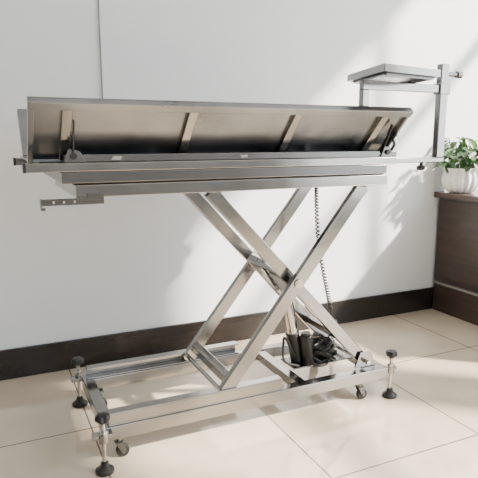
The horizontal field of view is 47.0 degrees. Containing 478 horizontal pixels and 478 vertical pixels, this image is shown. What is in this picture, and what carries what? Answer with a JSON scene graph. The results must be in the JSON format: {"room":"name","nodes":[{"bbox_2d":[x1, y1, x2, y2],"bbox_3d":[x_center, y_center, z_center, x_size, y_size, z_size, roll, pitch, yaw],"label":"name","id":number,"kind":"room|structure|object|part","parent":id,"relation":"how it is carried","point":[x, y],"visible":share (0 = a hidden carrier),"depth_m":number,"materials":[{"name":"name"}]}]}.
{"room":"operating room","nodes":[
{"label":"operating room","id":0,"kind":"room"},
{"bbox_2d":[0,0,477,349],"bbox_3d":[-0.646,-1.075,2.369,6.405,3.360,0.104,-5,11,-24],"label":"wall","id":1,"kind":"structure","parent":0,"point":[120,264],"depth_m":2.66,"materials":[{"name":"white paint"}]},
{"bbox_2d":[98,0,102,97],"bbox_3d":[-0.598,-1.548,2.240,0.006,2.384,0.006,-5,11,-24],"label":"cord","id":2,"kind":"object","parent":1,"relation":"attached to","point":[98,0],"visible":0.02,"depth_m":2.37,"materials":[{"name":"white"}]},
{"bbox_2d":[0,287,433,380],"bbox_3d":[-0.668,0.524,2.585,6.300,0.136,0.015,-5,11,-24],"label":"baseboard","id":3,"kind":"structure","parent":1,"relation":"attached to","point":[19,362],"depth_m":2.71,"materials":[{"name":"wood"}]},
{"bbox_2d":[0,309,477,477],"bbox_3d":[0.585,1.110,0.061,6.405,0.105,5.974,-5,11,-24],"label":"floor","id":4,"kind":"structure","parent":0,"point":[430,429],"depth_m":2.04,"materials":[{"name":"tile"}]},
{"bbox_2d":[13,63,462,476],"bbox_3d":[0.052,0.014,2.069,1.602,1.325,0.796,-5,11,-24],"label":"table","id":5,"kind":"object","parent":4,"relation":"on","point":[93,149],"visible":1,"depth_m":1.89,"materials":[{"name":"metal"}]},
{"bbox_3d":[-0.209,-0.428,2.206,1.250,0.166,0.160,-5,11,-24],"label":"panel","id":6,"kind":"part","parent":5,"relation":"part of","materials":[{"name":"metal"}]},
{"bbox_3d":[-0.110,-0.300,1.993,1.250,0.005,0.388,-5,11,-24],"label":"plate","id":7,"kind":"part","parent":5,"relation":"part of","materials":[{"name":"metal"}]},
{"bbox_3d":[-0.461,-0.273,1.530,0.004,0.115,0.069,-5,11,-24],"label":"locking arm","id":8,"kind":"part","parent":5,"relation":"part of","materials":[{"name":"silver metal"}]},
{"bbox_3d":[-0.635,0.483,2.166,0.050,0.032,0.045,-5,11,-24],"label":"knob","id":9,"kind":"part","parent":5,"relation":"part of","materials":[{"name":"black plastic"}]},
{"bbox_3d":[-0.428,0.564,1.725,0.050,0.032,0.045,-5,11,-24],"label":"knob","id":10,"kind":"part","parent":5,"relation":"part of","materials":[{"name":"black plastic"}]},
{"bbox_3d":[-0.105,-0.284,1.998,1.292,0.025,0.506,-5,11,-24],"label":"support frame","id":11,"kind":"part","parent":5,"relation":"part of","materials":[{"name":"metal"}]},
{"bbox_3d":[-0.083,-0.253,2.014,1.150,0.038,0.504,-5,11,-24],"label":"plate","id":12,"kind":"part","parent":5,"relation":"part of","materials":[{"name":"metal"}]},
{"bbox_3d":[-0.002,-0.344,1.751,1.262,0.166,0.160,-5,11,-24],"label":"panel","id":13,"kind":"part","parent":5,"relation":"part of","materials":[{"name":"metal"}]},
{"bbox_3d":[-0.062,-0.218,2.030,1.124,0.037,0.494,-5,11,-24],"label":"support frame","id":14,"kind":"part","parent":5,"relation":"part of","materials":[{"name":"metal"}]},
{"bbox_3d":[-0.057,-0.312,2.015,1.186,0.022,0.494,-5,11,-24],"label":"hinge rail","id":15,"kind":"part","parent":5,"relation":"part of","materials":[{"name":"metal"}]},
{"bbox_3d":[-0.002,0.554,2.200,1.150,0.047,0.430,-5,11,-24],"label":"frame","id":16,"kind":"part","parent":5,"relation":"part of","materials":[{"name":"metal"}]},
{"bbox_3d":[0.051,0.114,2.332,0.609,0.748,0.023,-5,11,-24],"label":"scissor arm","id":17,"kind":"part","parent":5,"relation":"part of","materials":[{"name":"metal"}]},
{"bbox_3d":[0.090,0.121,2.299,0.698,0.745,0.023,-5,11,-24],"label":"scissor arm","id":18,"kind":"part","parent":5,"relation":"part of","materials":[{"name":"metal"}]},
{"bbox_3d":[0.202,0.165,2.060,0.698,0.745,0.023,-5,11,-24],"label":"scissor arm","id":19,"kind":"part","parent":5,"relation":"part of","materials":[{"name":"metal"}]},
{"bbox_3d":[0.205,0.288,2.237,0.079,0.204,0.050,-5,11,-24],"label":"piston rod","id":20,"kind":"part","parent":5,"relation":"part of","materials":[{"name":"metal"}]},
{"bbox_3d":[0.203,0.173,2.009,0.609,0.748,0.023,-5,11,-24],"label":"scissor arm","id":21,"kind":"part","parent":5,"relation":"part of","materials":[{"name":"metal"}]},
{"bbox_3d":[0.329,0.507,2.335,0.284,0.006,0.116,-5,11,-24],"label":"support plate","id":22,"kind":"part","parent":5,"relation":"part of","materials":[{"name":"metal"}]},
{"bbox_3d":[0.347,0.126,2.280,0.064,0.698,0.077,-9,14,-41],"label":"coiled cord","id":23,"kind":"part","parent":5,"relation":"part of","materials":[{"name":"black plastic"}]},
{"bbox_3d":[0.530,-0.356,1.981,0.004,0.115,0.069,-5,11,-24],"label":"locking arm","id":24,"kind":"part","parent":5,"relation":"part of","materials":[{"name":"black plastic"}]},
{"bbox_3d":[0.622,0.469,2.242,0.050,0.032,0.045,-5,11,-24],"label":"knob","id":25,"kind":"part","parent":5,"relation":"part of","materials":[{"name":"black plastic"}]},
{"bbox_2d":[347,63,440,83],"bbox_3d":[0.545,-0.577,1.958,0.379,0.031,0.379,-5,11,-24],"label":"tray","id":26,"kind":"object","parent":5,"relation":"on","point":[385,73],"depth_m":1.86,"materials":[{"name":"metal"}]},
{"bbox_3d":[0.566,-0.357,2.004,0.019,0.072,0.031,-2,11,-10],"label":"locking lever","id":27,"kind":"part","parent":5,"relation":"part of","materials":[{"name":"black plastic"}]},
{"bbox_3d":[0.592,-0.527,2.019,0.354,0.087,0.025,-5,11,-24],"label":"tray arm","id":28,"kind":"part","parent":5,"relation":"part of","materials":[{"name":"metal"}]},
{"bbox_3d":[0.700,-0.279,2.114,0.032,0.029,0.033,-5,11,-24],"label":"clamp knob","id":29,"kind":"part","parent":5,"relation":"part of","materials":[{"name":"black plastic"}]},
{"bbox_3d":[0.671,-0.472,2.067,0.265,0.368,0.027,-5,11,-24],"label":"tray post","id":30,"kind":"part","parent":5,"relation":"part of","materials":[{"name":"metal"}]},
{"bbox_2d":[432,189,477,325],"bbox_3d":[1.793,0.138,3.029,0.861,0.735,1.129,-5,11,-24],"label":"cabinet","id":31,"kind":"object","parent":4,"relation":"on","point":[455,293],"visible":1,"depth_m":3.21,"materials":[{"name":"brown wood"}]},
{"bbox_2d":[433,137,477,193],"bbox_3d":[1.311,-0.424,3.164,0.386,0.322,0.308,-5,11,-24],"label":"potted plant","id":32,"kind":"object","parent":31,"relation":"on","point":[460,175],"visible":0.99,"depth_m":3.13,"materials":[{"name":"green plant"}]},
{"bbox_3d":[1.297,-0.344,3.216,0.218,0.145,0.218,-5,11,-24],"label":"pot","id":33,"kind":"part","parent":32,"relation":"part of","materials":[{"name":"white ceramic"}]},
{"bbox_3d":[1.312,-0.479,3.152,0.274,0.195,0.202,-5,11,-24],"label":"stem","id":34,"kind":"part","parent":32,"relation":"part of","materials":[{"name":"green plant"}]}
]}

